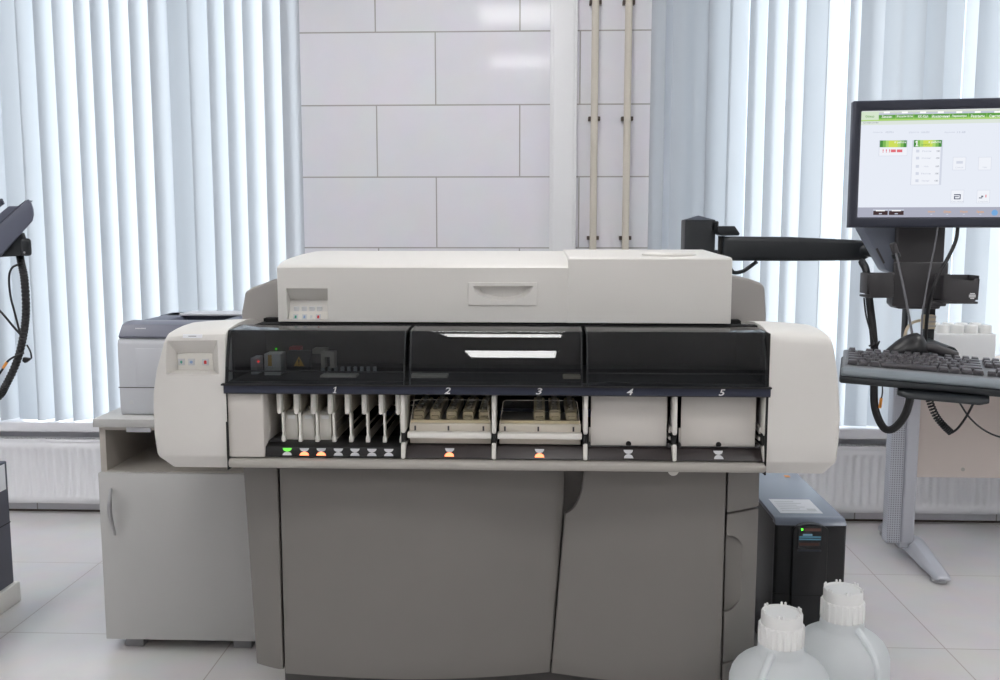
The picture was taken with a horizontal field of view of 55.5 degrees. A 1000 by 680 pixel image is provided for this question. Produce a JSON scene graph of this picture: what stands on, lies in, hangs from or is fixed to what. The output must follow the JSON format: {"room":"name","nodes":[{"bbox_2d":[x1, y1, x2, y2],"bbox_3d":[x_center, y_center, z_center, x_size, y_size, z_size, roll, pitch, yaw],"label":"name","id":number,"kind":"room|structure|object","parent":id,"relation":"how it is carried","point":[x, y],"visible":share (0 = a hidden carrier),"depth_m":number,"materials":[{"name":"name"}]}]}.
{"room":"laboratory","nodes":[
{"label":"laboratory","id":0,"kind":"room"},
{"bbox_2d":[0,0,999,520],"bbox_3d":[0.163,-0.647,3.953,6.600,2.800,0.150,0,7,2],"label":"wall","id":1,"kind":"structure","parent":0,"point":[426,123],"depth_m":3.87,"materials":[{"name":"tile"}]},
{"bbox_2d":[0,418,98,431],"bbox_3d":[-1.853,0.359,4.079,2.090,0.042,0.151,0,7,2],"label":"windowsill","id":2,"kind":"structure","parent":1,"relation":"attached to","point":[17,424],"depth_m":4.01,"materials":[{"name":"white paint"}]},
{"bbox_2d":[0,436,100,503],"bbox_3d":[-1.775,0.557,4.066,1.630,0.282,0.064,0,7,2],"label":"radiator","id":3,"kind":"object","parent":1,"relation":"attached to","point":[40,469],"visible":0.36,"depth_m":4.04,"materials":[{"name":"metal"}]},
{"bbox_2d":[0,436,99,441],"bbox_3d":[-1.775,0.423,4.043,1.630,0.012,0.050,0,7,2],"label":"grille","id":4,"kind":"object","parent":3,"relation":"attached to","point":[2,438],"depth_m":4.03,"materials":[{"name":"metal"}]},
{"bbox_2d":[0,0,304,420],"bbox_3d":[-1.893,-0.819,3.894,2.194,2.326,0.079,0,7,2],"label":"vertical blind","id":5,"kind":"object","parent":1,"relation":"attached to","point":[155,146],"visible":0.7,"depth_m":3.88,"materials":[{"name":"fabric"}]},
{"bbox_2d":[9,509,999,522],"bbox_3d":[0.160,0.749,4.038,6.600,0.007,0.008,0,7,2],"label":"baseboard","id":6,"kind":"structure","parent":1,"relation":"attached to","point":[969,521],"depth_m":3.98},
{"bbox_2d":[549,0,577,250],"bbox_3d":[0.255,-0.636,3.857,0.108,2.800,0.036,0,7,2],"label":"trim","id":7,"kind":"structure","parent":1,"relation":"attached to","point":[563,13],"depth_m":3.81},
{"bbox_2d":[587,0,601,249],"bbox_3d":[0.379,-0.634,3.848,0.048,2.799,0.044,0,7,2],"label":"pipe","id":8,"kind":"object","parent":1,"relation":"attached to","point":[594,118],"visible":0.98,"depth_m":3.80,"materials":[{"name":"beige metal"}]},
{"bbox_2d":[619,0,634,249],"bbox_3d":[0.510,-0.634,3.842,0.048,2.799,0.044,0,7,2],"label":"pipe","id":9,"kind":"object","parent":1,"relation":"attached to","point":[627,118],"visible":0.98,"depth_m":3.80,"materials":[{"name":"beige metal"}]},
{"bbox_2d":[647,0,666,249],"bbox_3d":[0.621,-0.846,3.788,0.057,0.964,0.075,0,7,2],"label":"vertical blind","id":10,"kind":"object","parent":1,"relation":"attached to","point":[658,29],"depth_m":3.78,"materials":[{"name":"fabric"}]},
{"bbox_2d":[662,0,672,249],"bbox_3d":[1.913,-0.744,3.900,2.500,2.235,0.060,0,7,2],"label":"window","id":11,"kind":"structure","parent":1,"relation":"in","point":[669,5],"depth_m":3.90,"materials":[{"name":"plastic"}]},
{"bbox_2d":[668,0,844,249],"bbox_3d":[1.005,-0.844,3.772,0.660,0.964,0.075,0,7,2],"label":"vertical blind","id":12,"kind":"object","parent":1,"relation":"attached to","point":[710,44],"depth_m":3.76,"materials":[{"name":"fabric"}]},
{"bbox_2d":[732,261,834,338],"bbox_3d":[1.133,-0.165,3.847,0.403,0.309,0.075,0,7,2],"label":"vertical blind","id":13,"kind":"object","parent":1,"relation":"attached to","point":[806,288],"depth_m":3.84,"materials":[{"name":"fabric"}]},
{"bbox_2d":[836,260,877,426],"bbox_3d":[1.444,0.013,3.855,0.178,0.671,0.075,0,7,2],"label":"vertical blind","id":14,"kind":"object","parent":1,"relation":"attached to","point":[852,327],"depth_m":3.85,"materials":[{"name":"fabric"}]},
{"bbox_2d":[839,426,886,438],"bbox_3d":[1.909,0.377,3.927,2.620,0.042,0.151,0,7,2],"label":"trim","id":15,"kind":"structure","parent":1,"relation":"attached to","point":[845,432],"depth_m":3.87,"materials":[{"name":"white paint"}]},
{"bbox_2d":[797,444,999,513],"bbox_3d":[1.842,0.574,3.919,2.130,0.282,0.064,0,7,2],"label":"radiator","id":16,"kind":"object","parent":1,"relation":"attached to","point":[854,483],"visible":0.23,"depth_m":3.90,"materials":[{"name":"metal"}]},
{"bbox_2d":[838,444,885,449],"bbox_3d":[1.842,0.441,3.897,2.130,0.012,0.050,0,7,2],"label":"grille","id":17,"kind":"object","parent":16,"relation":"attached to","point":[840,446],"depth_m":3.89,"materials":[{"name":"metal"}]},
{"bbox_2d":[841,0,999,239],"bbox_3d":[1.647,-0.857,3.744,0.584,0.917,0.075,0,7,2],"label":"vertical blind","id":18,"kind":"object","parent":1,"relation":"attached to","point":[905,49],"depth_m":3.71,"materials":[{"name":"fabric"}]},
{"bbox_2d":[935,228,999,354],"bbox_3d":[1.869,-0.196,3.813,0.261,0.501,0.075,0,7,2],"label":"vertical blind","id":19,"kind":"object","parent":1,"relation":"attached to","point":[976,251],"depth_m":3.80,"materials":[{"name":"fabric"}]},
{"bbox_2d":[0,511,999,679],"bbox_3d":[0.010,1.233,0.387,6.600,0.100,7.680,0,7,2],"label":"floor","id":20,"kind":"structure","parent":0,"point":[929,630],"depth_m":3.01,"materials":[{"name":"tile"}]},
{"bbox_2d":[0,461,20,614],"bbox_3d":[-1.902,0.660,2.789,0.620,0.475,0.665,0,7,2],"label":"pedestal","id":21,"kind":"object","parent":20,"relation":"on","point":[10,594],"visible":1,"depth_m":3.06,"materials":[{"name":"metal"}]},
{"bbox_2d":[0,198,33,256],"bbox_3d":[-1.192,0.342,2.049,0.509,1.280,0.320,0,7,2],"label":"keyboard tray","id":22,"kind":"object","parent":20,"relation":"on","point":[14,220],"visible":1,"depth_m":1.92,"materials":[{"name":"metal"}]},
{"bbox_2d":[0,256,29,399],"bbox_3d":[-1.139,0.015,2.010,0.350,0.388,0.056,1,7,8],"label":"hose","id":23,"kind":"object","parent":22,"relation":"attached to","point":[23,272],"visible":0.99,"depth_m":1.97,"materials":[{"name":"black plastic"}]},
{"bbox_2d":[0,310,20,334],"bbox_3d":[-1.016,-0.043,1.953,0.054,0.066,0.012,-1,7,-9],"label":"wire","id":24,"kind":"object","parent":23,"relation":"attached to","point":[1,312],"visible":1,"depth_m":1.95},
{"bbox_2d":[0,352,23,373],"bbox_3d":[-1.022,0.057,1.974,0.066,0.063,0.012,-1,7,-6],"label":"wire","id":25,"kind":"object","parent":23,"relation":"attached to","point":[22,353],"visible":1,"depth_m":1.97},
{"bbox_2d":[8,263,20,332],"bbox_3d":[-0.993,-0.085,1.950,0.026,0.145,0.015,0,7,2],"label":"wire","id":26,"kind":"object","parent":23,"relation":"attached to","point":[15,265],"visible":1,"depth_m":1.94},
{"bbox_2d":[22,345,31,362],"bbox_3d":[-0.987,0.029,1.985,0.020,0.038,0.012,0,7,2],"label":"clip","id":27,"kind":"object","parent":23,"relation":"attached to","point":[25,359],"visible":1,"depth_m":1.98,"materials":[{"name":"black plastic"}]},
{"bbox_2d":[93,407,254,647],"bbox_3d":[-0.905,0.535,2.955,0.472,0.684,0.555,0,7,2],"label":"base cabinet","id":28,"kind":"object","parent":20,"relation":"on","point":[176,557],"visible":0.65,"depth_m":2.72,"materials":[{"name":"laminate"}]},
{"bbox_2d":[118,311,241,413],"bbox_3d":[-0.904,0.061,2.900,0.371,0.272,0.373,0,7,2],"label":"printer","id":29,"kind":"object","parent":28,"relation":"on","point":[141,342],"visible":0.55,"depth_m":2.73,"materials":[{"name":"plastic"}]},
{"bbox_2d":[154,249,839,679],"bbox_3d":[-0.004,0.343,2.534,1.543,1.164,0.792,0,7,2],"label":"laboratory analyzer","id":30,"kind":"object","parent":20,"relation":"on","point":[628,551],"visible":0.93,"depth_m":2.26,"materials":[{"name":"white plastic"}]},
{"bbox_2d":[286,405,306,439],"bbox_3d":[-0.480,0.184,2.298,0.028,0.074,0.191,0,7,2],"label":"carrier","id":31,"kind":"object","parent":30,"relation":"on","point":[292,419],"visible":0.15,"depth_m":2.21,"materials":[{"name":"white plastic"}]},
{"bbox_2d":[302,405,326,439],"bbox_3d":[-0.440,0.184,2.297,0.028,0.074,0.191,0,7,2],"label":"carrier","id":32,"kind":"object","parent":30,"relation":"on","point":[309,420],"visible":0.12,"depth_m":2.20,"materials":[{"name":"white plastic"}]},
{"bbox_2d":[316,452,325,455],"bbox_3d":[-0.408,0.259,2.167,0.021,0.008,0.004,0,7,2],"label":"indicator light","id":33,"kind":"object","parent":30,"relation":"on","point":[317,453],"depth_m":2.17,"materials":[{"name":"plastic"}]},
{"bbox_2d":[319,404,347,439],"bbox_3d":[-0.401,0.184,2.295,0.028,0.074,0.191,0,7,2],"label":"carrier","id":34,"kind":"object","parent":30,"relation":"on","point":[326,422],"visible":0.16,"depth_m":2.20,"materials":[{"name":"white plastic"}]},
{"bbox_2d":[334,448,342,451],"bbox_3d":[-0.368,0.251,2.166,0.021,0.008,0.004,0,7,2],"label":"indicator light","id":35,"kind":"object","parent":30,"relation":"on","point":[335,449],"depth_m":2.17,"materials":[{"name":"white plastic"}]},
{"bbox_2d":[277,251,567,322],"bbox_3d":[-0.169,-0.141,2.538,0.689,0.186,0.624,0,7,2],"label":"hood","id":36,"kind":"object","parent":30,"relation":"attached to","point":[317,286],"depth_m":2.24,"materials":[{"name":"white plastic"}]},
{"bbox_2d":[407,399,491,443],"bbox_3d":[-0.110,0.176,2.274,0.191,0.101,0.248,0,7,2],"label":"tray","id":37,"kind":"object","parent":30,"relation":"on","point":[476,430],"visible":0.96,"depth_m":2.17,"materials":[{"name":"beige plastic"}]},
{"bbox_2d":[413,395,432,418],"bbox_3d":[-0.185,0.162,2.294,0.026,0.028,0.204,0,7,2],"label":"rack","id":38,"kind":"object","parent":37,"relation":"in","point":[423,407],"visible":0.98,"depth_m":2.25,"materials":[{"name":"beige plastic"}]},
{"bbox_2d":[430,395,448,418],"bbox_3d":[-0.146,0.162,2.293,0.026,0.028,0.204,0,7,2],"label":"rack","id":39,"kind":"object","parent":37,"relation":"in","point":[439,407],"visible":0.98,"depth_m":2.24,"materials":[{"name":"beige plastic"}]},
{"bbox_2d":[446,395,463,418],"bbox_3d":[-0.108,0.162,2.291,0.026,0.028,0.204,0,7,2],"label":"rack","id":40,"kind":"object","parent":37,"relation":"in","point":[454,409],"visible":0.99,"depth_m":2.25,"materials":[{"name":"beige plastic"}]},
{"bbox_2d":[463,395,478,418],"bbox_3d":[-0.070,0.162,2.289,0.026,0.028,0.204,0,7,2],"label":"rack","id":41,"kind":"object","parent":37,"relation":"in","point":[470,408],"visible":0.98,"depth_m":2.23,"materials":[{"name":"beige plastic"}]},
{"bbox_2d":[479,395,491,418],"bbox_3d":[-0.033,0.163,2.288,0.026,0.028,0.204,0,7,2],"label":"rack","id":42,"kind":"object","parent":37,"relation":"in","point":[483,410],"visible":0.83,"depth_m":2.23,"materials":[{"name":"beige plastic"}]},
{"bbox_2d":[445,452,453,456],"bbox_3d":[-0.115,0.260,2.160,0.021,0.008,0.009,0,7,2],"label":"indicator light","id":43,"kind":"object","parent":30,"relation":"on","point":[447,454],"depth_m":2.16,"materials":[{"name":"orange plastic"}]},
{"bbox_2d":[445,448,453,451],"bbox_3d":[-0.115,0.251,2.166,0.021,0.008,0.009,0,7,2],"label":"indicator light","id":44,"kind":"object","parent":30,"relation":"on","point":[446,449],"depth_m":2.17,"materials":[{"name":"white plastic"}]},
{"bbox_2d":[535,449,543,452],"bbox_3d":[0.090,0.252,2.158,0.021,0.008,0.009,0,7,2],"label":"indicator light","id":45,"kind":"object","parent":30,"relation":"on","point":[536,450],"depth_m":2.16,"materials":[{"name":"white plastic"}]},
{"bbox_2d":[498,400,581,444],"bbox_3d":[0.095,0.177,2.265,0.191,0.101,0.248,0,7,2],"label":"tray","id":46,"kind":"object","parent":30,"relation":"on","point":[514,427],"visible":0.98,"depth_m":2.17,"materials":[{"name":"beige plastic"}]},
{"bbox_2d":[534,396,544,419],"bbox_3d":[0.095,0.163,2.283,0.026,0.028,0.204,0,7,2],"label":"rack","id":47,"kind":"object","parent":46,"relation":"in","point":[539,406],"visible":0.98,"depth_m":2.21,"materials":[{"name":"beige plastic"}]},
{"bbox_2d":[549,396,560,419],"bbox_3d":[0.131,0.163,2.281,0.026,0.028,0.204,0,7,2],"label":"rack","id":48,"kind":"object","parent":46,"relation":"in","point":[554,406],"visible":0.97,"depth_m":2.21,"materials":[{"name":"beige plastic"}]},
{"bbox_2d":[564,396,576,419],"bbox_3d":[0.168,0.163,2.280,0.026,0.028,0.204,0,7,2],"label":"rack","id":49,"kind":"object","parent":46,"relation":"in","point":[570,409],"visible":0.94,"depth_m":2.22,"materials":[{"name":"beige plastic"}]},
{"bbox_2d":[624,450,632,453],"bbox_3d":[0.290,0.253,2.150,0.021,0.008,0.009,0,7,2],"label":"indicator light","id":50,"kind":"object","parent":30,"relation":"on","point":[625,451],"depth_m":2.15,"materials":[{"name":"white plastic"}]},
{"bbox_2d":[714,455,722,458],"bbox_3d":[0.491,0.263,2.136,0.021,0.008,0.009,0,7,2],"label":"indicator light","id":51,"kind":"object","parent":30,"relation":"on","point":[715,456],"depth_m":2.13,"materials":[{"name":"white plastic"}]},
{"bbox_2d":[729,601,829,679],"bbox_3d":[0.634,0.788,2.158,0.224,0.370,0.224,0,7,2],"label":"plastic jug","id":52,"kind":"object","parent":20,"relation":"on","point":[779,653],"visible":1,"depth_m":2.10,"materials":[{"name":"white plastic"}]},
{"bbox_2d":[754,473,846,635],"bbox_3d":[0.874,0.674,2.921,0.197,0.418,0.570,0,7,2],"label":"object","id":53,"kind":"object","parent":20,"relation":"on","point":[801,537],"visible":0.66,"depth_m":2.65,"materials":[{"name":"plastic"}]},
{"bbox_2d":[681,215,999,404],"bbox_3d":[0.962,0.269,2.519,0.557,1.315,1.140,-2,7,-16],"label":"monitor stand","id":54,"kind":"object","parent":20,"relation":"on","point":[915,246],"visible":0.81,"depth_m":2.53,"materials":[{"name":"grey plastic"}]},
{"bbox_2d":[858,259,913,433],"bbox_3d":[1.025,0.014,2.575,0.099,0.461,0.209,-4,8,-30],"label":"cable bundle","id":55,"kind":"object","parent":54,"relation":"hanging from","point":[863,264],"visible":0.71,"depth_m":2.54,"materials":[{"name":"black plastic"}]},
{"bbox_2d":[863,298,875,349],"bbox_3d":[0.998,-0.036,2.568,0.014,0.154,0.060,-3,7,-23],"label":"cable","id":56,"kind":"object","parent":55,"relation":"attached to","point":[863,298],"visible":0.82,"depth_m":2.56,"materials":[{"name":"black rubber"}]},
{"bbox_2d":[878,387,882,407],"bbox_3d":[1.017,0.144,2.535,0.011,0.076,0.008,0,7,2],"label":"wire","id":57,"kind":"object","parent":55,"relation":"hanging from","point":[881,398],"visible":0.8,"depth_m":2.53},
{"bbox_2d":[903,319,920,335],"bbox_3d":[1.101,0.000,2.550,0.062,0.114,0.023,-3,7,-20],"label":"cable","id":58,"kind":"object","parent":54,"relation":"attached to","point":[918,320],"visible":0.45,"depth_m":2.53,"materials":[{"name":"beige plastic"}]},
{"bbox_2d":[839,357,999,396],"bbox_3d":[1.061,0.080,2.215,0.505,0.059,0.314,2,7,20],"label":"shelf","id":59,"kind":"object","parent":54,"relation":"attached to","point":[904,388],"depth_m":2.10,"materials":[{"name":"grey plastic"}]},
{"bbox_2d":[841,347,999,388],"bbox_3d":[1.014,0.066,2.152,0.452,0.066,0.167,2,7,20],"label":"keyboard","id":60,"kind":"object","parent":54,"relation":"on","point":[915,367],"visible":1,"depth_m":2.14,"materials":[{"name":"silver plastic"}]},
{"bbox_2d":[886,333,958,357],"bbox_3d":[1.019,0.014,2.305,0.158,0.063,0.082,0,7,2],"label":"barcode scanner","id":61,"kind":"object","parent":54,"relation":"on","point":[913,342],"visible":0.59,"depth_m":2.28,"materials":[{"name":"grey plastic"}]},
{"bbox_2d":[895,253,912,332],"bbox_3d":[1.013,-0.120,2.378,0.011,0.211,0.135,0,7,0],"label":"cable","id":62,"kind":"object","parent":61,"relation":"attached to","point":[896,254],"visible":0.96,"depth_m":2.38,"materials":[{"name":"black rubber"}]},
{"bbox_2d":[889,242,900,258],"bbox_3d":[1.011,-0.229,2.431,0.029,0.043,0.021,0,7,2],"label":"plug","id":63,"kind":"object","parent":62,"relation":"attached to","point":[893,246],"visible":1,"depth_m":2.42,"materials":[{"name":"grey plastic"}]},
{"bbox_2d":[846,98,999,227],"bbox_3d":[1.174,-0.450,2.431,0.535,0.323,0.070,1,7,10],"label":"monitor","id":64,"kind":"object","parent":54,"relation":"attached to","point":[922,163],"visible":1,"depth_m":2.42,"materials":[{"name":"black plastic"}]},
{"bbox_2d":[920,227,938,334],"bbox_3d":[1.075,-0.148,2.384,0.011,0.276,0.156,4,8,34],"label":"cable","id":65,"kind":"object","parent":64,"relation":"hanging from","point":[937,227],"visible":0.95,"depth_m":2.39,"materials":[{"name":"black rubber"}]},
{"bbox_2d":[924,228,959,341],"bbox_3d":[1.129,-0.130,2.450,0.075,0.330,0.077,6,9,40],"label":"power cable","id":66,"kind":"object","parent":64,"relation":"attached to","point":[955,241],"visible":0.91,"depth_m":2.43,"materials":[{"name":"black rubber"}]},
{"bbox_2d":[920,314,936,328],"bbox_3d":[1.150,-0.049,2.553,0.032,0.038,0.025,0,7,2],"label":"connector","id":67,"kind":"object","parent":54,"relation":"attached to","point":[932,318],"visible":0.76,"depth_m":2.54,"materials":[{"name":"beige plastic"}]},
{"bbox_2d":[926,400,954,434],"bbox_3d":[1.014,0.166,2.195,0.075,0.109,0.017,0,7,2],"label":"coiled cord","id":68,"kind":"object","parent":54,"relation":"hanging from","point":[943,425],"visible":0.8,"depth_m":2.19,"materials":[{"name":"black rubber"}]},
{"bbox_2d":[952,405,973,433],"bbox_3d":[1.072,0.171,2.193,0.057,0.095,0.006,0,7,2],"label":"cord tail","id":69,"kind":"object","parent":68,"relation":"attached to","point":[971,406],"visible":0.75,"depth_m":2.19,"materials":[{"name":"black rubber"}]},
{"bbox_2d":[959,403,999,437],"bbox_3d":[1.151,0.184,2.232,0.170,0.116,0.004,0,7,2],"label":"loose cable","id":70,"kind":"object","parent":54,"relation":"hanging from","point":[962,407],"visible":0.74,"depth_m":2.23,"materials":[{"name":"black plastic"}]},
{"bbox_2d":[804,579,889,679],"bbox_3d":[0.822,0.772,2.295,0.224,0.370,0.224,0,7,2],"label":"plastic jug","id":71,"kind":"object","parent":20,"relation":"on","point":[840,641],"visible":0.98,"depth_m":2.23,"materials":[{"name":"white plastic"}]},
{"bbox_2d":[878,355,999,583],"bbox_3d":[2.149,0.458,3.440,1.480,0.725,0.655,0,7,2],"label":"desk","id":72,"kind":"object","parent":20,"relation":"on","point":[920,447],"visible":0.72,"depth_m":3.46,"materials":[{"name":"grey metal"}]},
{"bbox_2d":[922,322,995,360],"bbox_3d":[1.609,0.022,3.343,0.193,0.163,0.160,0,7,2],"label":"crate","id":73,"kind":"object","parent":72,"relation":"on","point":[975,339],"visible":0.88,"depth_m":3.26,"materials":[{"name":"white plastic"}]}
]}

